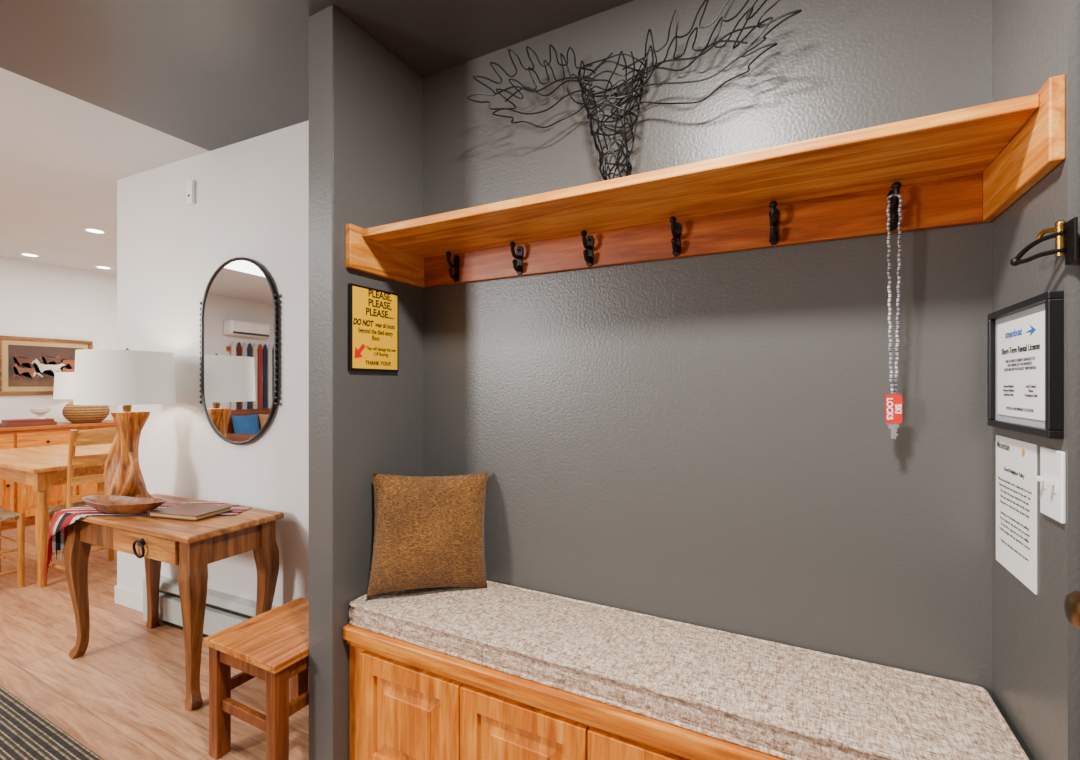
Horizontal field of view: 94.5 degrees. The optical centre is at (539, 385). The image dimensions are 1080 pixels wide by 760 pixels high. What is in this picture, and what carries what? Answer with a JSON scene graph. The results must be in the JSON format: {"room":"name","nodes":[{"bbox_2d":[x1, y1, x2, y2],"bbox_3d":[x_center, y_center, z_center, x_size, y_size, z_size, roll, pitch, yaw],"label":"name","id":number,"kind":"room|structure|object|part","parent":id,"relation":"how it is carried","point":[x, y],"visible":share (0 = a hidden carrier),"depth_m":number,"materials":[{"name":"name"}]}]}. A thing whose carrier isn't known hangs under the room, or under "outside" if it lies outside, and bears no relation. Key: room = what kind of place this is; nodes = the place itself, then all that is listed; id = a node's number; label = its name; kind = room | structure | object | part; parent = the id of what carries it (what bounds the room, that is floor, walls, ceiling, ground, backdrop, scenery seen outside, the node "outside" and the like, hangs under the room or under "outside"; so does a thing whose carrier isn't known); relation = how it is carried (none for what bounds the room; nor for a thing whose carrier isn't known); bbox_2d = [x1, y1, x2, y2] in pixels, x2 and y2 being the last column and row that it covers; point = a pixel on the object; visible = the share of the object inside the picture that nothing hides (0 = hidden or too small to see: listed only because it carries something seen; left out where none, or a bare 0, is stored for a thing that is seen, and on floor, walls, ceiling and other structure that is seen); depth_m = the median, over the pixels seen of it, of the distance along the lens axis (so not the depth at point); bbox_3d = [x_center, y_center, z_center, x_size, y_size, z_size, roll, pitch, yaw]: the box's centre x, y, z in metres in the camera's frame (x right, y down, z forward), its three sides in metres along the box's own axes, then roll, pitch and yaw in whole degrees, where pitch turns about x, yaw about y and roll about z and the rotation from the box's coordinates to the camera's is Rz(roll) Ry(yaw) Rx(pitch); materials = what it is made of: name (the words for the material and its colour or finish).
{"room":"entryway","nodes":[
{"label":"entryway","id":0,"kind":"room"},
{"bbox_2d":[0,257,116,422],"bbox_3d":[-6.007,0.030,2.732,0.120,2.440,7.900,0,0,28],"label":"wall","id":1,"kind":"structure","parent":0,"point":[38,300],"depth_m":4.92,"materials":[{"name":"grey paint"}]},
{"bbox_2d":[0,335,92,394],"bbox_3d":[-4.809,-0.190,4.871,0.030,0.550,0.700,0,0,28],"label":"framed painting","id":2,"kind":"object","parent":1,"relation":"attached to","point":[28,365],"visible":0.72,"depth_m":4.78,"materials":[{"name":"gold wood"}]},
{"bbox_2d":[0,522,308,759],"bbox_3d":[-2.844,1.300,1.142,7.200,0.100,8.000,0,0,28],"label":"floor","id":3,"kind":"structure","parent":0,"point":[124,698],"depth_m":2.15,"materials":[{"name":"brown wood"}]},
{"bbox_2d":[0,506,24,587],"bbox_3d":[-3.494,0.759,2.991,0.414,0.984,0.472,0,0,28],"label":"dining chair","id":4,"kind":"object","parent":3,"relation":"on","point":[5,515],"visible":1,"depth_m":3.09,"materials":[{"name":"brown wood"}]},
{"bbox_3d":[-3.561,1.020,3.274,0.034,0.460,0.032,0,0,27],"label":"leg","id":5,"kind":"part","parent":4,"relation":"part of","materials":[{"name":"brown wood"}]},
{"bbox_3d":[-3.475,0.810,3.027,0.409,0.030,0.380,0,0,27],"label":"seat","id":6,"kind":"part","parent":4,"relation":"part of","materials":[{"name":"beige wicker"}]},
{"bbox_3d":[-3.224,1.020,3.099,0.034,0.460,0.032,0,0,27],"label":"leg","id":7,"kind":"part","parent":4,"relation":"part of","materials":[{"name":"brown wood"}]},
{"bbox_2d":[0,686,102,759],"bbox_3d":[-2.105,1.244,1.208,2.950,0.011,1.400,0,0,28],"label":"area rug","id":8,"kind":"object","parent":3,"relation":"on","point":[25,734],"visible":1,"depth_m":1.75,"materials":[{"name":"fabric"}]},
{"bbox_2d":[0,444,111,587],"bbox_3d":[-3.503,0.875,3.774,1.500,0.750,0.940,0,0,28],"label":"dining table","id":9,"kind":"object","parent":3,"relation":"on","point":[39,467],"visible":0.48,"depth_m":3.21,"materials":[{"name":"brown wood"}]},
{"bbox_3d":[-3.100,0.890,3.108,0.066,0.720,0.066,0,0,27],"label":"leg","id":10,"kind":"part","parent":9,"relation":"part of","materials":[{"name":"brown wood"}]},
{"bbox_3d":[-3.899,0.890,4.442,0.066,0.720,0.066,0,0,27],"label":"leg","id":11,"kind":"part","parent":9,"relation":"part of","materials":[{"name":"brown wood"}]},
{"bbox_2d":[0,420,114,530],"bbox_3d":[-4.764,0.805,4.453,0.467,0.890,1.760,0,0,28],"label":"sideboard","id":12,"kind":"object","parent":3,"relation":"on","point":[16,497],"visible":0.26,"depth_m":4.46,"materials":[{"name":"brown wood"}]},
{"bbox_3d":[-4.682,0.505,4.173,0.020,0.170,0.400,0,0,27],"label":"drawer","id":13,"kind":"part","parent":12,"relation":"part of","materials":[{"name":"brown wood"}]},
{"bbox_3d":[-4.682,0.900,4.173,0.020,0.520,0.400,0,0,27],"label":"door","id":14,"kind":"part","parent":12,"relation":"part of","materials":[{"name":"brown wood"}]},
{"bbox_2d":[0,421,56,427],"bbox_3d":[-4.641,0.344,4.513,0.220,0.032,0.340,0,0,26],"label":"book","id":15,"kind":"object","parent":12,"relation":"on","point":[5,425],"visible":0.83,"depth_m":4.43,"materials":[{"name":"brown paper"}]},
{"bbox_2d":[1,418,53,423],"bbox_3d":[-4.636,0.314,4.522,0.200,0.028,0.300,0,0,31],"label":"book","id":16,"kind":"object","parent":15,"relation":"on","point":[32,420],"visible":1,"depth_m":4.47,"materials":[{"name":"red paper"}]},
{"bbox_2d":[30,408,50,418],"bbox_3d":[-4.599,0.253,4.593,0.140,0.095,0.140,0,0,28],"label":"pedestal bowl","id":17,"kind":"object","parent":16,"relation":"on","point":[39,412],"visible":1,"depth_m":4.57,"materials":[{"name":"beige ceramic"}]},
{"bbox_3d":[-4.488,0.505,4.546,0.020,0.170,0.400,0,0,27],"label":"drawer","id":18,"kind":"part","parent":12,"relation":"part of","materials":[{"name":"brown wood"}]},
{"bbox_3d":[-4.488,0.900,4.546,0.020,0.520,0.400,0,0,27],"label":"door","id":19,"kind":"part","parent":12,"relation":"part of","materials":[{"name":"brown wood"}]},
{"bbox_2d":[53,372,109,422],"bbox_3d":[-4.473,0.105,4.921,0.470,0.510,0.470,0,0,28],"label":"table lamp","id":20,"kind":"object","parent":12,"relation":"on","point":[63,381],"visible":0.48,"depth_m":4.76,"materials":[{"name":"brown wicker"}]},
{"bbox_3d":[-4.473,-0.003,4.921,0.470,0.255,0.470,0,0,27],"label":"lamp shade","id":21,"kind":"part","parent":20,"relation":"part of","materials":[{"name":"white fabric"}]},
{"bbox_3d":[-4.294,0.900,4.918,0.020,0.520,0.400,0,0,27],"label":"door","id":22,"kind":"part","parent":12,"relation":"part of","materials":[{"name":"brown wood"}]},
{"bbox_2d":[36,428,115,588],"bbox_3d":[-2.967,0.759,3.309,0.472,0.984,0.414,0,0,28],"label":"dining chair","id":23,"kind":"object","parent":3,"relation":"on","point":[105,435],"visible":0.2,"depth_m":3.12,"materials":[{"name":"brown wood"}]},
{"bbox_3d":[-3.003,0.810,3.328,0.380,0.030,0.409,0,0,27],"label":"seat","id":24,"kind":"part","parent":23,"relation":"part of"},
{"bbox_3d":[-2.886,0.759,3.075,0.090,0.984,0.032,0,0,27],"label":"leg","id":25,"kind":"part","parent":23,"relation":"part of","materials":[{"name":"brown wood"}]},
{"bbox_3d":[-2.793,0.495,3.218,0.078,0.450,0.340,0,0,27],"label":"backrest","id":26,"kind":"part","parent":23,"relation":"part of","materials":[{"name":"brown wood"}]},
{"bbox_3d":[-3.075,1.020,3.579,0.032,0.460,0.034,0,0,27],"label":"leg","id":27,"kind":"part","parent":23,"relation":"part of","materials":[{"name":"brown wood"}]},
{"bbox_2d":[60,493,283,710],"bbox_3d":[-1.679,0.914,2.264,0.970,0.687,0.414,0,0,25],"label":"console table","id":28,"kind":"object","parent":3,"relation":"on","point":[190,545],"visible":0.83,"depth_m":2.10,"materials":[{"name":"brown wood"}]},
{"bbox_3d":[-2.134,0.927,2.307,0.081,0.660,0.076,0,0,25],"label":"leg","id":29,"kind":"part","parent":28,"relation":"part of","materials":[{"name":"brown wood"}]},
{"bbox_2d":[45,505,147,580],"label":"table runner","id":30,"kind":"object","parent":28,"relation":"on","point":[62,520],"depth_m":2.26,"materials":[{"name":"multicoloured fabric"}]},
{"bbox_2d":[73,348,175,497],"bbox_3d":[-2.007,0.191,2.426,0.384,0.750,0.384,0,0,28],"label":"table lamp","id":31,"kind":"object","parent":30,"relation":"on","point":[127,378],"visible":0.91,"depth_m":2.34,"materials":[{"name":"white fabric"}]},
{"bbox_3d":[-2.007,-0.039,2.426,0.384,0.251,0.384,0,0,27],"label":"lamp shade","id":32,"kind":"part","parent":31,"relation":"part of","materials":[{"name":"white fabric"}]},
{"bbox_3d":[-1.967,-0.029,2.405,0.276,0.310,0.318,0,0,27],"label":"stem","id":33,"kind":"part","parent":31,"relation":"part of","materials":[{"name":"brown metal"}]},
{"bbox_2d":[82,495,166,513],"bbox_3d":[-1.860,0.535,2.231,0.450,0.062,0.150,0,0,13],"label":"dough bowl","id":34,"kind":"object","parent":30,"relation":"on","point":[114,504],"visible":0.99,"depth_m":2.20,"materials":[{"name":"brown wood"}]},
{"bbox_3d":[-1.625,0.660,2.024,0.076,0.080,0.023,0,0,25],"label":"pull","id":35,"kind":"part","parent":28,"relation":"part of","materials":[{"name":"black metal"}]},
{"bbox_3d":[-1.616,0.651,2.043,0.440,0.093,0.020,0,0,25],"label":"drawer","id":36,"kind":"part","parent":28,"relation":"part of","materials":[{"name":"brown wood"}]},
{"bbox_3d":[-2.005,0.927,2.587,0.081,0.660,0.076,0,0,25],"label":"leg","id":37,"kind":"part","parent":28,"relation":"part of","materials":[{"name":"brown wood"}]},
{"bbox_3d":[-1.351,0.927,1.946,0.081,0.660,0.076,0,0,25],"label":"leg","id":38,"kind":"part","parent":28,"relation":"part of","materials":[{"name":"brown wood"}]},
{"bbox_2d":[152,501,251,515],"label":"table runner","id":39,"kind":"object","parent":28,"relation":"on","point":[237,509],"depth_m":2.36,"materials":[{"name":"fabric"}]},
{"bbox_2d":[148,503,232,520],"bbox_3d":[-1.547,0.555,2.215,0.270,0.020,0.180,0,0,15],"label":"notebook","id":40,"kind":"object","parent":39,"relation":"on","point":[185,511],"visible":1,"depth_m":2.18,"materials":[{"name":"beige paper"}]},
{"bbox_3d":[-1.222,0.927,2.225,0.081,0.660,0.076,0,0,25],"label":"leg","id":41,"kind":"part","parent":28,"relation":"part of","materials":[{"name":"brown wood"}]},
{"bbox_2d":[204,597,308,759],"bbox_3d":[-0.884,1.050,1.762,0.375,0.400,0.369,0,0,28],"label":"wooden stool","id":42,"kind":"object","parent":3,"relation":"on","point":[271,646],"visible":0.75,"depth_m":1.66,"materials":[{"name":"brown wood"}]},
{"bbox_3d":[-1.089,1.062,1.698,0.048,0.376,0.048,0,0,27],"label":"leg","id":43,"kind":"part","parent":42,"relation":"part of","materials":[{"name":"brown wood"}]},
{"bbox_3d":[-0.884,0.862,1.762,0.375,0.024,0.369,0,0,27],"label":"seat","id":44,"kind":"part","parent":42,"relation":"part of","materials":[{"name":"brown wood"}]},
{"bbox_3d":[-0.819,1.062,1.557,0.048,0.376,0.048,0,0,27],"label":"leg","id":45,"kind":"part","parent":42,"relation":"part of","materials":[{"name":"brown wood"}]},
{"bbox_3d":[-0.948,1.062,1.967,0.048,0.376,0.048,0,0,27],"label":"leg","id":46,"kind":"part","parent":42,"relation":"part of","materials":[{"name":"brown wood"}]},
{"bbox_2d":[343,623,784,759],"bbox_3d":[0.205,1.006,1.365,1.679,0.487,0.384,0,0,28],"label":"storage bench","id":47,"kind":"object","parent":3,"relation":"on","point":[408,701],"visible":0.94,"depth_m":1.36,"materials":[{"name":"brown wood"}]},
{"bbox_3d":[-0.389,1.008,1.476,0.378,0.352,0.020,0,0,27],"label":"door","id":48,"kind":"part","parent":47,"relation":"part of","materials":[{"name":"brown wood"}]},
{"bbox_3d":[-0.051,1.008,1.301,0.372,0.352,0.020,0,0,27],"label":"door","id":49,"kind":"part","parent":47,"relation":"part of","materials":[{"name":"brown wood"}]},
{"bbox_3d":[0.283,1.008,1.127,0.370,0.352,0.020,0,0,27],"label":"door","id":50,"kind":"part","parent":47,"relation":"part of","materials":[{"name":"brown wood"}]},
{"bbox_2d":[349,581,1028,759],"bbox_3d":[0.205,0.724,1.373,1.664,0.077,0.364,0,0,28],"label":"bench cushion","id":51,"kind":"object","parent":47,"relation":"on","point":[787,702],"visible":0.85,"depth_m":1.20,"materials":[{"name":"beige fabric"}]},
{"bbox_2d":[367,472,488,595],"bbox_3d":[-0.369,0.489,1.683,0.404,0.399,0.146,0,0,-15],"label":"throw pillow","id":52,"kind":"object","parent":51,"relation":"on","point":[429,531],"visible":1,"depth_m":1.63,"materials":[{"name":"brown fabric"}]},
{"bbox_2d":[117,120,308,606],"bbox_3d":[-1.471,0.030,2.485,2.096,2.440,0.190,0,0,28],"label":"wall","id":53,"kind":"structure","parent":0,"point":[252,194],"depth_m":2.50,"materials":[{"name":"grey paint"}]},
{"bbox_2d":[115,585,142,611],"bbox_3d":[-2.275,1.200,2.799,0.380,0.100,0.014,0,0,25],"label":"baseboard","id":54,"kind":"structure","parent":53,"relation":"attached to","point":[126,597],"depth_m":2.81,"materials":[{"name":"white wood"}]},
{"bbox_2d":[186,180,195,204],"bbox_3d":[-1.804,-1.000,2.576,0.052,0.120,0.023,0,0,25],"label":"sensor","id":55,"kind":"object","parent":53,"relation":"attached to","point":[191,184],"visible":1,"depth_m":2.57,"materials":[{"name":"white plastic"}]},
{"bbox_2d":[143,575,308,672],"bbox_3d":[-1.333,1.137,2.335,1.695,0.225,0.068,0,0,25],"label":"baseboard heater","id":56,"kind":"object","parent":53,"relation":"attached to","point":[223,611],"visible":0.19,"depth_m":2.45,"materials":[{"name":"white metal"}]},
{"bbox_2d":[199,257,278,444],"bbox_3d":[-1.462,-0.168,2.416,0.571,0.908,0.028,0,0,25],"label":"wall mirror","id":57,"kind":"object","parent":53,"relation":"attached to","point":[239,319],"visible":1,"depth_m":2.40,"materials":[{"name":"clear glass"}]},
{"bbox_2d":[0,0,633,275],"bbox_3d":[-2.844,-1.240,1.142,7.200,0.100,8.000,0,0,28],"label":"ceiling","id":58,"kind":"structure","parent":0,"point":[210,75],"depth_m":1.92,"materials":[{"name":"grey paint"}]},
{"bbox_2d":[19,253,40,256],"bbox_3d":[-4.631,-1.188,4.530,0.140,0.004,0.140,0,0,28],"label":"recessed light","id":59,"kind":"object","parent":58,"relation":"in","point":[24,254],"visible":1,"depth_m":4.53,"materials":[{"name":"white plastic"}]},
{"bbox_2d":[83,228,106,233],"bbox_3d":[-3.413,-1.188,3.828,0.140,0.004,0.140,0,0,28],"label":"recessed light","id":60,"kind":"object","parent":58,"relation":"in","point":[91,230],"visible":1,"depth_m":3.82,"materials":[{"name":"white plastic"}]},
{"bbox_2d":[94,266,112,268],"bbox_3d":[-4.382,-1.188,5.009,0.140,0.004,0.140,0,0,28],"label":"recessed light","id":61,"kind":"object","parent":58,"relation":"in","point":[100,267],"visible":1,"depth_m":5.00,"materials":[{"name":"white plastic"}]},
{"bbox_2d":[309,5,422,759],"bbox_3d":[-0.571,0.030,1.819,0.114,2.440,0.540,0,0,28],"label":"wall","id":62,"kind":"structure","parent":0,"point":[366,104],"depth_m":1.60,"materials":[{"name":"grey paint"}]},
{"bbox_2d":[348,283,397,371],"bbox_3d":[-0.562,-0.190,1.696,0.016,0.280,0.216,0,0,28],"label":"notice sign","id":63,"kind":"object","parent":62,"relation":"attached to","point":[372,313],"visible":1,"depth_m":1.68,"materials":[{"name":"yellow paper"}]},
{"bbox_2d":[423,0,991,697],"bbox_3d":[0.392,0.030,1.555,1.840,2.440,0.120,0,0,28],"label":"wall","id":64,"kind":"structure","parent":0,"point":[706,441],"depth_m":1.40,"materials":[{"name":"grey paint"}]},
{"bbox_2d":[467,0,801,180],"bbox_3d":[0.232,-0.805,1.450,0.938,0.514,0.210,0,0,28],"label":"wire sculpture","id":65,"kind":"object","parent":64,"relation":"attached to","point":[588,93],"visible":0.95,"depth_m":1.43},
{"bbox_2d":[346,75,1064,287],"bbox_3d":[0.209,-0.449,1.373,1.683,0.142,0.372,0,0,28],"label":"coat rack","id":66,"kind":"object","parent":64,"relation":"attached to","point":[965,166],"visible":0.98,"depth_m":1.27,"materials":[{"name":"brown wood"}]},
{"bbox_2d":[885,193,901,438],"bbox_3d":[0.835,-0.164,1.179,0.036,0.578,0.023,0,0,13],"label":"lanyard","id":67,"kind":"object","parent":66,"relation":"hanging from","point":[893,402],"visible":1,"depth_m":1.18,"materials":[{"name":"silver plastic"}]},
{"bbox_2d":[992,0,1079,759],"bbox_3d":[-0.218,0.030,-1.408,0.127,2.440,5.700,0,0,28],"label":"wall","id":68,"kind":"structure","parent":0,"point":[1036,648],"depth_m":0.92,"materials":[{"name":"grey paint"}]},
{"bbox_2d":[996,435,1036,594],"bbox_3d":[0.976,0.250,1.027,0.002,0.280,0.212,0,0,28],"label":"paper notice","id":69,"kind":"object","parent":68,"relation":"attached to","point":[1016,460],"visible":1,"depth_m":1.01,"materials":[{"name":"grey paper"}]},
{"bbox_2d":[987,290,1063,438],"bbox_3d":[0.941,-0.036,0.978,0.020,0.250,0.310,0,0,28],"label":"framed piece","id":70,"kind":"object","parent":68,"relation":"attached to","point":[1025,339],"visible":1,"depth_m":0.94,"materials":[{"name":"white paper"}]},
{"bbox_2d":[1010,217,1077,265],"bbox_3d":[0.857,-0.236,0.847,0.027,0.072,0.105,0,0,-3],"label":"wall hook","id":71,"kind":"object","parent":68,"relation":"attached to","point":[1065,235],"visible":1,"depth_m":0.82,"materials":[{"name":"black metal"}]},
{"bbox_3d":[0.863,-0.235,0.810,0.004,0.070,0.034,0,0,27],"label":"plate","id":72,"kind":"part","parent":71,"relation":"part of","materials":[{"name":"black metal"}]},
{"bbox_2d":[1034,447,1065,523],"bbox_3d":[0.885,0.170,0.872,0.020,0.120,0.084,0,0,28],"label":"light switch","id":73,"kind":"object","parent":68,"relation":"attached to","point":[1052,478],"visible":1,"depth_m":0.86,"materials":[{"name":"white plastic"}]},
{"bbox_2d":[1064,590,1079,629],"bbox_3d":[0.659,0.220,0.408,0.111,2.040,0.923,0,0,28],"label":"door knob","id":74,"kind":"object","parent":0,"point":[1072,600],"depth_m":0.71,"materials":[{"name":"metal"}]}
]}

